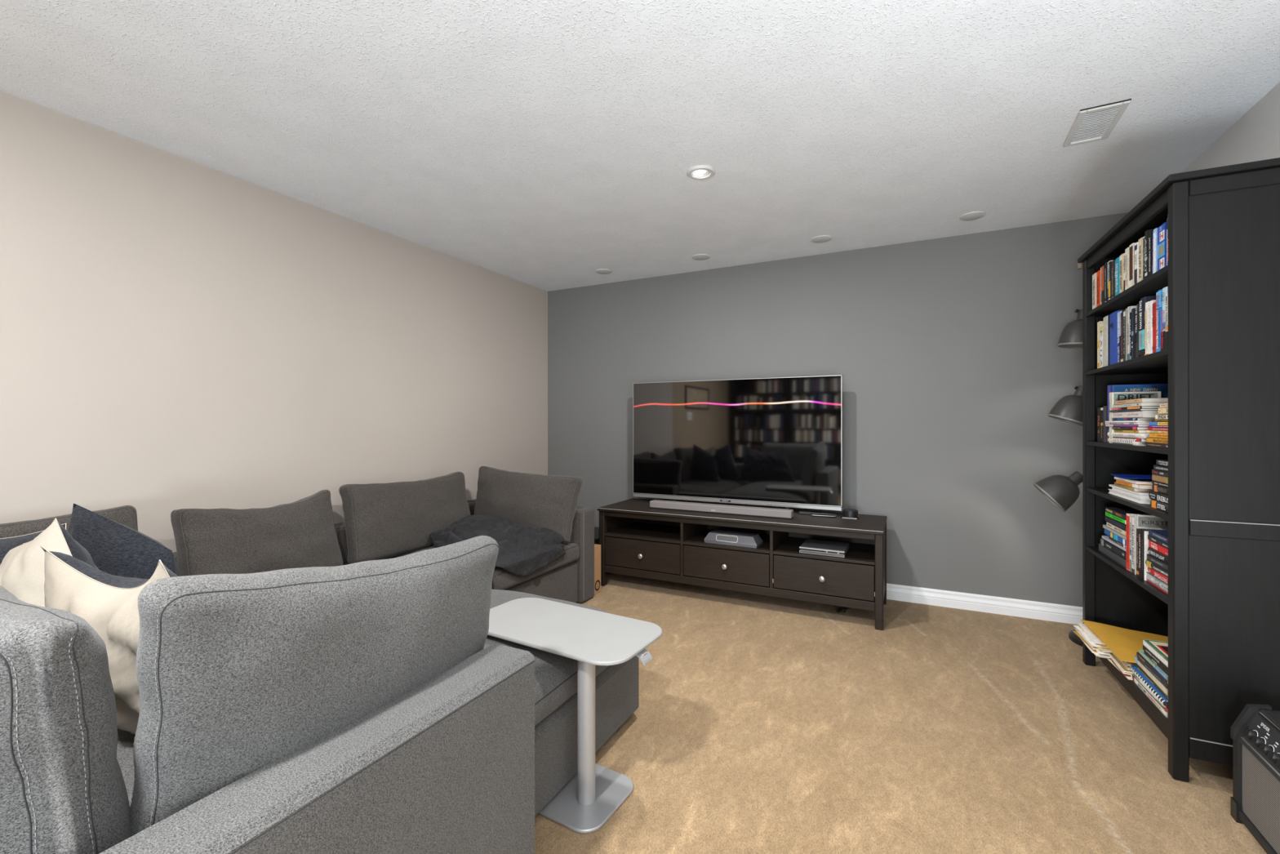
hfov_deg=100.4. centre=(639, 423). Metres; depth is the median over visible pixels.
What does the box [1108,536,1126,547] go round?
book
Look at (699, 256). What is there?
cover plate
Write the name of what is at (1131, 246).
book
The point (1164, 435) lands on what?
book
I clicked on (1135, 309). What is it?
book
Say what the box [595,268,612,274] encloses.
cover plate
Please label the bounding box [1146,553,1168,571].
book
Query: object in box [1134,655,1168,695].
book
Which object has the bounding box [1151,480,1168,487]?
book
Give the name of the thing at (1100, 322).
book
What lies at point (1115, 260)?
book
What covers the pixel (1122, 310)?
book
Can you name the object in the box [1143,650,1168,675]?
book
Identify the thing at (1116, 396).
book
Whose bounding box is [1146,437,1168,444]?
book
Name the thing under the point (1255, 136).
wall
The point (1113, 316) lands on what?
book
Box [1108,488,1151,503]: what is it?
book
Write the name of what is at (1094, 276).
book
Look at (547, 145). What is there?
ceiling
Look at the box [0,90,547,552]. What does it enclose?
wall
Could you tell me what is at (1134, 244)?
book
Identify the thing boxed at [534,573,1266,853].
floor
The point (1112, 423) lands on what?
book
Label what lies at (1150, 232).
book
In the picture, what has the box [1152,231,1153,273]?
book
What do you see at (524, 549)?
throw blanket
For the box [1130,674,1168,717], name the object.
book
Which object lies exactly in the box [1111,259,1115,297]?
book
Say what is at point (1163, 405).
book
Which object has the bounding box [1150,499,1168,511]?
book
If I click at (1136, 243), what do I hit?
book
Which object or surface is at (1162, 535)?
book
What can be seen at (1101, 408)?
book
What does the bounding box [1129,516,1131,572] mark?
book
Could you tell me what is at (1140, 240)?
book
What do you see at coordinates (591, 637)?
side table
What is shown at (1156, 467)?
book
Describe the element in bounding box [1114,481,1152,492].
book
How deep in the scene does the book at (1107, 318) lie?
2.39 m
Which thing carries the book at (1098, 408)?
on the bookcase at (1219, 615)
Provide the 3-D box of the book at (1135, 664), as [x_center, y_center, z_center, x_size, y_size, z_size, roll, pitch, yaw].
[1.954,0.937,1.911,0.201,0.013,0.290,0,0,26]
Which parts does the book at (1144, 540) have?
panel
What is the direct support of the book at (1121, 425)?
on the book at (1108, 427)
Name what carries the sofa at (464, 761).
on the floor
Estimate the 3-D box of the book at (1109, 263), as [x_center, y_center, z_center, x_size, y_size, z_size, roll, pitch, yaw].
[2.115,-0.622,2.325,0.111,0.176,0.023,0,0,26]
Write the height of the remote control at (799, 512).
0.014 m
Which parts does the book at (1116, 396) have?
panel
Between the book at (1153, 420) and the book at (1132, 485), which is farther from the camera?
the book at (1132, 485)
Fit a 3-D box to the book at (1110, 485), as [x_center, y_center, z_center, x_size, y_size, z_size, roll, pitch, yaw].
[2.093,0.273,2.177,0.190,0.009,0.320,0,0,25]
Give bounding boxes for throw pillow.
[0,517,98,607]
[0,523,66,564]
[40,545,177,733]
[66,502,179,578]
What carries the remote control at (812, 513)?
on the tv stand
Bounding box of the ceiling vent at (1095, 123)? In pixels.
[1062,98,1131,146]
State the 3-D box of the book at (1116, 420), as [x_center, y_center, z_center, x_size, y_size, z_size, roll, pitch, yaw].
[2.072,-0.008,2.214,0.131,0.007,0.340,0,0,26]
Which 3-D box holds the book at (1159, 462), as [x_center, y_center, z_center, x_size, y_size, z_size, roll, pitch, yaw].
[1.897,0.140,1.821,0.151,0.020,0.165,0,0,26]
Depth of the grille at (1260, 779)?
1.47 m
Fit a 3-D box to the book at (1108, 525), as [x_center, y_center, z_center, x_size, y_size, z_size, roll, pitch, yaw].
[2.110,0.451,2.256,0.151,0.020,0.240,0,0,26]
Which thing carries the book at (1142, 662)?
on the book at (1160, 685)
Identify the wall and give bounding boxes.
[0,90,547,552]
[547,212,1128,606]
[1182,82,1279,172]
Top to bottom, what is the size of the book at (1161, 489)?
0.027 m
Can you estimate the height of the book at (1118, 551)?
0.030 m
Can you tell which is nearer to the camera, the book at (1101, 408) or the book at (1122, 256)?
the book at (1122, 256)
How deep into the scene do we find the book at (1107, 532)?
2.29 m
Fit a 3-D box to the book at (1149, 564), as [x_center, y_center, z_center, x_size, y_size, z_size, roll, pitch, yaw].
[1.914,0.520,1.871,0.152,0.022,0.215,0,0,25]
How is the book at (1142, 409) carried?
on the book at (1135, 414)
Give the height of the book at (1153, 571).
0.026 m
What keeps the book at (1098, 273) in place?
on the bookcase at (1219, 615)
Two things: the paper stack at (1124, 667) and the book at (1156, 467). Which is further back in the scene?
the paper stack at (1124, 667)
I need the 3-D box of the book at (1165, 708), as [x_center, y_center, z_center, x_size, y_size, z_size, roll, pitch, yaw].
[1.966,0.979,1.914,0.211,0.013,0.315,0,0,27]
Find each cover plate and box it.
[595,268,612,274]
[692,253,710,260]
[810,235,831,243]
[959,211,986,221]
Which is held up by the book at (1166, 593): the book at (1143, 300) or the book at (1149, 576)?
the book at (1149, 576)
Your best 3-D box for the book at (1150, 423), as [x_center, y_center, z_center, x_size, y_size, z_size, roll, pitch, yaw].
[1.902,0.001,1.853,0.141,0.012,0.210,0,0,27]
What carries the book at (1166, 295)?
on the bookcase at (1219, 615)
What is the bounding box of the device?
[703,528,763,547]
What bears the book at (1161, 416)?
on the book at (1153, 420)
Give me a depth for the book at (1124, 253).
2.21 m
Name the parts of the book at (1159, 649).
panel, panel, panel, panel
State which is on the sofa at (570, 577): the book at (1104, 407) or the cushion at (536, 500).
the cushion at (536, 500)
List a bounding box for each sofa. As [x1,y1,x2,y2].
[98,589,639,853]
[172,498,594,603]
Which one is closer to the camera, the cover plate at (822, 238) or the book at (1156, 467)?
the book at (1156, 467)
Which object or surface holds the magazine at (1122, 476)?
on the book at (1134, 481)
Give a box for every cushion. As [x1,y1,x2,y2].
[0,505,137,537]
[0,585,130,853]
[129,535,499,836]
[170,489,343,576]
[338,471,470,564]
[386,542,579,590]
[473,466,582,544]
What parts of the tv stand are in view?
leg, panel, knob, drawer, knob, drawer, rail, rail, panel, knob, drawer, leg, panel, leg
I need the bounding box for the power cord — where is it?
[835,605,850,613]
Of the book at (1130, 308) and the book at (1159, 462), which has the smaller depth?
the book at (1159, 462)
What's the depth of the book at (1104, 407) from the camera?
2.42 m
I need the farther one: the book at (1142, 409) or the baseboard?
the baseboard
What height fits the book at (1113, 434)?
0.018 m
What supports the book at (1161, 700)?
on the book at (1165, 708)
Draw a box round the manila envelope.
[1080,619,1168,662]
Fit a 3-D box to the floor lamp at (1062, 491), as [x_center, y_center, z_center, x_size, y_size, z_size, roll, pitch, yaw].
[2.407,0.150,2.878,0.458,2.039,0.304,0,0,40]
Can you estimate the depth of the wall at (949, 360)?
3.51 m
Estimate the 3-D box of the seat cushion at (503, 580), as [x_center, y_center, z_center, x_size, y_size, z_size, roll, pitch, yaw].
[-0.946,0.811,3.278,0.868,0.142,0.800,0,0,27]
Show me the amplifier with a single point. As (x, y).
(1255, 802)
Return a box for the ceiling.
[0,0,1279,291]
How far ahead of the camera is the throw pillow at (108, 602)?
1.19 m
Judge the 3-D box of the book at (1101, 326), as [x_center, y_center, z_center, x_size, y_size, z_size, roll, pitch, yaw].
[2.184,-0.352,2.417,0.151,0.203,0.041,0,0,26]
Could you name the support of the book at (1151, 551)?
on the book at (1159, 562)
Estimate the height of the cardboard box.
0.322 m
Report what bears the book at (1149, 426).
on the book at (1148, 428)
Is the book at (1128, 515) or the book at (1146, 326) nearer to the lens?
the book at (1146, 326)
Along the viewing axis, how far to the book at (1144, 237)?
2.03 m
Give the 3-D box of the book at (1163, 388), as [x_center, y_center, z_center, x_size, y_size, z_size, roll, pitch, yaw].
[2.188,-0.042,2.324,0.226,0.256,0.043,0,0,26]
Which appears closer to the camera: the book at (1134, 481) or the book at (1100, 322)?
the book at (1134, 481)
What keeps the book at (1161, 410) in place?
on the book at (1161, 416)
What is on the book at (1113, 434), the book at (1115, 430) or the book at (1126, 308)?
the book at (1115, 430)
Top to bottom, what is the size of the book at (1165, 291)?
0.226 m
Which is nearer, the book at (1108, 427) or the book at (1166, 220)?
the book at (1166, 220)
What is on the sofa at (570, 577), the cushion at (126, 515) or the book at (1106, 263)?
the cushion at (126, 515)
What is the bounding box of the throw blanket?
[429,514,571,576]
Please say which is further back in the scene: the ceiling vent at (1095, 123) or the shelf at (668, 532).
the shelf at (668, 532)
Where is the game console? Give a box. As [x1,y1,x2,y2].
[799,538,849,557]
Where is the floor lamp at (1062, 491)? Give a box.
[1033,262,1082,646]
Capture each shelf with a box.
[604,522,679,543]
[683,528,769,553]
[773,536,875,564]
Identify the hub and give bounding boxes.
[840,508,859,519]
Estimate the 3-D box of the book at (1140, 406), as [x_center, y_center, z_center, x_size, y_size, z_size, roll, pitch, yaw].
[2.045,-0.062,2.158,0.126,0.009,0.305,0,0,25]
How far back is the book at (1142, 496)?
2.13 m
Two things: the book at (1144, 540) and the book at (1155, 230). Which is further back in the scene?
the book at (1144, 540)
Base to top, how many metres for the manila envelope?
0.021 m
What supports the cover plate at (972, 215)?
attached to the ceiling
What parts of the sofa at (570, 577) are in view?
backrest, armrest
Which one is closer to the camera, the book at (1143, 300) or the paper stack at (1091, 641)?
the book at (1143, 300)
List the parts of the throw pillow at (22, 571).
panel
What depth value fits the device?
3.48 m
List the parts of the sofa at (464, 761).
armrest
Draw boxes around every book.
[1092,272,1096,309]
[1096,270,1100,306]
[1097,320,1103,368]
[1097,407,1100,441]
[1098,542,1126,568]
[1099,324,1103,368]
[1099,537,1126,559]
[1100,267,1101,304]
[1100,407,1102,442]
[1101,264,1105,304]
[1102,405,1107,442]
[1102,524,1126,539]
[1102,535,1126,551]
[1103,314,1110,366]
[1104,528,1126,545]
[1105,262,1107,302]
[1105,420,1151,422]
[1105,422,1149,424]
[1105,424,1149,426]
[1105,506,1149,519]
[1105,511,1126,524]
[1105,515,1126,531]
[1106,426,1148,430]
[1106,431,1150,438]
[1106,435,1146,441]
[1106,437,1146,445]
[1106,521,1126,536]
[1107,260,1112,300]
[1107,383,1168,431]
[1107,417,1155,421]
[1108,261,1111,299]
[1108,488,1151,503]
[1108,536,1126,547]
[1109,309,1121,364]
[1109,391,1160,443]
[1109,408,1158,412]
[1109,484,1149,495]
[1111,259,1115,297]
[1111,405,1159,410]
[1111,410,1159,417]
[1111,487,1150,498]
[1112,402,1168,408]
[1114,429,1149,433]
[1114,476,1152,484]
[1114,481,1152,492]
[1115,257,1119,295]
[1115,260,1115,295]
[1115,397,1168,404]
[1115,479,1152,488]
[1117,309,1124,362]
[1119,253,1124,293]
[1120,311,1123,361]
[1123,253,1124,291]
[1123,309,1125,360]
[1124,247,1128,289]
[1125,308,1127,360]
[1126,513,1151,570]
[1127,306,1136,359]
[1128,242,1136,287]
[1129,311,1131,359]
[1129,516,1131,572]
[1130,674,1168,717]
[1131,307,1136,359]
[1131,516,1134,573]
[1131,664,1168,702]
[1131,667,1168,708]
[1133,244,1134,284]
[1133,308,1136,358]
[1133,662,1168,699]
[1133,671,1168,711]
[1134,242,1137,284]
[1134,514,1168,574]
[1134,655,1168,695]
[1135,303,1140,357]
[1136,528,1148,576]
[1136,651,1168,684]
[1137,237,1142,282]
[1137,656,1168,688]
[1138,295,1155,356]
[1138,528,1142,577]
[1138,648,1168,680]
[1141,529,1149,580]
[1142,236,1144,279]
[1142,639,1168,667]
[1142,644,1168,671]
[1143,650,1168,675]
[1144,229,1150,278]
[1144,301,1149,355]
[1145,559,1168,577]
[1146,430,1168,433]
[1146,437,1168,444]
[1146,442,1168,448]
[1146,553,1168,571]
[1146,571,1168,592]
[1146,578,1168,594]
[1147,427,1168,431]
[1147,534,1168,548]
[1147,546,1168,563]
[1147,566,1168,584]
[1148,228,1154,275]
[1148,299,1155,354]
[1148,425,1168,427]
[1148,490,1168,504]
[1148,528,1168,543]
[1148,539,1168,556]
[1149,422,1168,425]
[1149,432,1168,438]
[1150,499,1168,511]
[1151,302,1157,352]
[1151,419,1168,422]
[1151,469,1168,476]
[1151,474,1168,484]
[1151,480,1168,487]
[1151,484,1168,494]
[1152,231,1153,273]
[1153,227,1157,273]
[1153,464,1168,471]
[1155,288,1162,351]
[1155,413,1168,419]
[1156,459,1168,466]
[1157,222,1166,271]
[1158,407,1168,413]
[1160,286,1168,351]
[1160,403,1168,407]
[1165,293,1168,349]
[1166,219,1167,265]
[1167,214,1168,265]
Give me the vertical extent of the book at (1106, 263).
0.190 m
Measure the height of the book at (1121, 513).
0.021 m
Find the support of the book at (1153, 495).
on the book at (1154, 504)
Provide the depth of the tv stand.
3.42 m
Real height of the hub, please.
0.051 m
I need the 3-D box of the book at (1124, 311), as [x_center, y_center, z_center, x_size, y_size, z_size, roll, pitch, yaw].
[2.062,-0.359,2.164,0.151,0.216,0.020,0,0,26]
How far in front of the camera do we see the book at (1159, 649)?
1.93 m
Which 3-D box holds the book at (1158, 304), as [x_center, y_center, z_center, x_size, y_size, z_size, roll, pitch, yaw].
[1.927,-0.364,1.880,0.157,0.226,0.035,0,0,26]
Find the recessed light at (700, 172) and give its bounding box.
[686,164,715,180]
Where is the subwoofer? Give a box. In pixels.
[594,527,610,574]
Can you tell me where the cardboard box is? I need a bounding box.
[594,543,600,594]
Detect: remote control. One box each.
[798,511,813,514]
[811,512,836,516]
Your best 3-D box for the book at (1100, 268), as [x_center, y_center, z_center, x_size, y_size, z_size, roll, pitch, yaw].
[2.174,-0.627,2.432,0.111,0.186,0.034,0,0,26]
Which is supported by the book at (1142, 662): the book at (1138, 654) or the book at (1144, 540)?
the book at (1138, 654)
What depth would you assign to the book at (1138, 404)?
2.07 m
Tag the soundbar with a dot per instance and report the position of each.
(655, 504)
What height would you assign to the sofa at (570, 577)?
0.604 m
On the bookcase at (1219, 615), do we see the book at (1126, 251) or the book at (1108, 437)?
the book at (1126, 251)
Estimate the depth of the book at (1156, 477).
1.90 m
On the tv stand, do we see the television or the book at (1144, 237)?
the television
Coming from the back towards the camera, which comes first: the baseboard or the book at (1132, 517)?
the baseboard
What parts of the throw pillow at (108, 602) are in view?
panel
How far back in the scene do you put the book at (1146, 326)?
2.00 m
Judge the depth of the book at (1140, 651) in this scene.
1.92 m
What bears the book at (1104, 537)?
on the book at (1118, 551)
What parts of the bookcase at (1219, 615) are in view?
post, shelf, shelf, shelf, shelf, shelf, rail, panel, rail, shelf, post, rail, panel, rail, rail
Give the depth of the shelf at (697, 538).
3.53 m
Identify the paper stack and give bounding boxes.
[1073,622,1111,657]
[1106,650,1133,679]
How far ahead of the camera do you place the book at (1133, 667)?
1.94 m
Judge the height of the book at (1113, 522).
0.025 m
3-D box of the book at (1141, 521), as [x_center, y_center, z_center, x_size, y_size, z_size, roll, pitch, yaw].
[2.029,0.474,2.044,0.200,0.236,0.015,0,0,26]
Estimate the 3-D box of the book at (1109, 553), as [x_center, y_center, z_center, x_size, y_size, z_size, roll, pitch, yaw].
[2.151,0.574,2.292,0.201,0.035,0.335,0,0,26]
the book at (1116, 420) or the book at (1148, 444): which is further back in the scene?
the book at (1116, 420)
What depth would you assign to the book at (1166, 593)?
1.93 m
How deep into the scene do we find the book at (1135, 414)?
2.10 m
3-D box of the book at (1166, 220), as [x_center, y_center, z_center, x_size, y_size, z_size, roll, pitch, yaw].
[1.879,-0.622,1.825,0.111,0.176,0.022,0,0,26]
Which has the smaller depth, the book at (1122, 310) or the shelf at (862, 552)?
the book at (1122, 310)
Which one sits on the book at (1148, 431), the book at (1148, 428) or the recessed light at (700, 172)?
the book at (1148, 428)
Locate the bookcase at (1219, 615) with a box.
[1077,157,1279,782]
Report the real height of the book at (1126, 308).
0.218 m
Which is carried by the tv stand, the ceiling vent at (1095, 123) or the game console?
the game console
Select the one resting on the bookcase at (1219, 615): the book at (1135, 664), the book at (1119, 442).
the book at (1119, 442)
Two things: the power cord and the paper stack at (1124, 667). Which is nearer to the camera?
the paper stack at (1124, 667)
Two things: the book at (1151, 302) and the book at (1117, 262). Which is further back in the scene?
the book at (1117, 262)
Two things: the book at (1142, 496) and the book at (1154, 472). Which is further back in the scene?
the book at (1142, 496)
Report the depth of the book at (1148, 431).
1.91 m
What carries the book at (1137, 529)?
on the bookcase at (1219, 615)
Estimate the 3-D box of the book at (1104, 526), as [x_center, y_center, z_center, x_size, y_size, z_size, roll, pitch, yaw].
[2.137,0.469,2.269,0.190,0.014,0.290,0,0,27]
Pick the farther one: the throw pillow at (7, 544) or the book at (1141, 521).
the book at (1141, 521)
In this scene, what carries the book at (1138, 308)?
on the bookcase at (1219, 615)
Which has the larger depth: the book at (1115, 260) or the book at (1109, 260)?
the book at (1109, 260)
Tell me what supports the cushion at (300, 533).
on the sofa at (570, 577)
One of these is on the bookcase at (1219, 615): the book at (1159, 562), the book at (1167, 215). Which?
the book at (1167, 215)
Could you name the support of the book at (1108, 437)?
on the book at (1119, 442)
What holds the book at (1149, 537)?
on the book at (1157, 547)
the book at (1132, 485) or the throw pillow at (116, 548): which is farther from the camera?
the book at (1132, 485)
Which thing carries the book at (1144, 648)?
on the book at (1166, 672)
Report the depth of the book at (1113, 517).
2.29 m
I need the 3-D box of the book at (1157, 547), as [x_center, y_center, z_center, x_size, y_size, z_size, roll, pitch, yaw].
[1.916,0.446,1.866,0.146,0.028,0.210,0,0,27]
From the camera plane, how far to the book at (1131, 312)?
2.13 m
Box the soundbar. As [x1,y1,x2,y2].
[649,499,793,519]
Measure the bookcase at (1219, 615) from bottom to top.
1.985 m
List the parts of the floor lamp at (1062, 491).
lamp shade, lamp shade, lamp shade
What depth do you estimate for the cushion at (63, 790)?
0.70 m
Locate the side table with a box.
[487,597,662,832]
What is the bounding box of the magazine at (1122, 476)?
[1111,474,1151,479]
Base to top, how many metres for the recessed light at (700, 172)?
0.024 m
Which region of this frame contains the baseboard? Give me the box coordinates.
[886,582,1082,624]
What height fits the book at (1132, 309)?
0.205 m
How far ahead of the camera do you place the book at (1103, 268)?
2.42 m
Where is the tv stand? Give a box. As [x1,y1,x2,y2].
[596,497,886,630]
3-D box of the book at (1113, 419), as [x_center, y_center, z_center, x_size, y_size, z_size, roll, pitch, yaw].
[2.075,-0.017,2.203,0.136,0.011,0.320,0,0,26]
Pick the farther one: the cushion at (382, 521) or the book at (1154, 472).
the cushion at (382, 521)
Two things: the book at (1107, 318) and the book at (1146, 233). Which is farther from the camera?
the book at (1107, 318)
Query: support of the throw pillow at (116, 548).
on the sofa at (570, 577)
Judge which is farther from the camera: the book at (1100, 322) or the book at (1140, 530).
the book at (1100, 322)
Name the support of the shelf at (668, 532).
attached to the tv stand
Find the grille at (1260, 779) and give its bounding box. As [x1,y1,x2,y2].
[1242,744,1279,853]
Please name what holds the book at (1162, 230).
on the bookcase at (1219, 615)
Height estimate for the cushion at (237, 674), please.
0.542 m
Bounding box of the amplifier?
[1230,703,1279,853]
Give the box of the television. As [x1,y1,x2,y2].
[632,374,842,511]
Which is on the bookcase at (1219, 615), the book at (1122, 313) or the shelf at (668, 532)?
the book at (1122, 313)
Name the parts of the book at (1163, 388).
panel, panel, panel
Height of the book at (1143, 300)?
0.230 m
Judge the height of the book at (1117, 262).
0.168 m
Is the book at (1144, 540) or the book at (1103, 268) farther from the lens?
the book at (1103, 268)
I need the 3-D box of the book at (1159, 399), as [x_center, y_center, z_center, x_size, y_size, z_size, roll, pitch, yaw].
[2.035,-0.088,2.135,0.131,0.016,0.265,0,0,25]
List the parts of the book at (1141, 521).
panel, panel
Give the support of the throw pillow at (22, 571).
on the sofa at (570, 577)
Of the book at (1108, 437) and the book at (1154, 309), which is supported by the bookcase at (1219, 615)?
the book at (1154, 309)

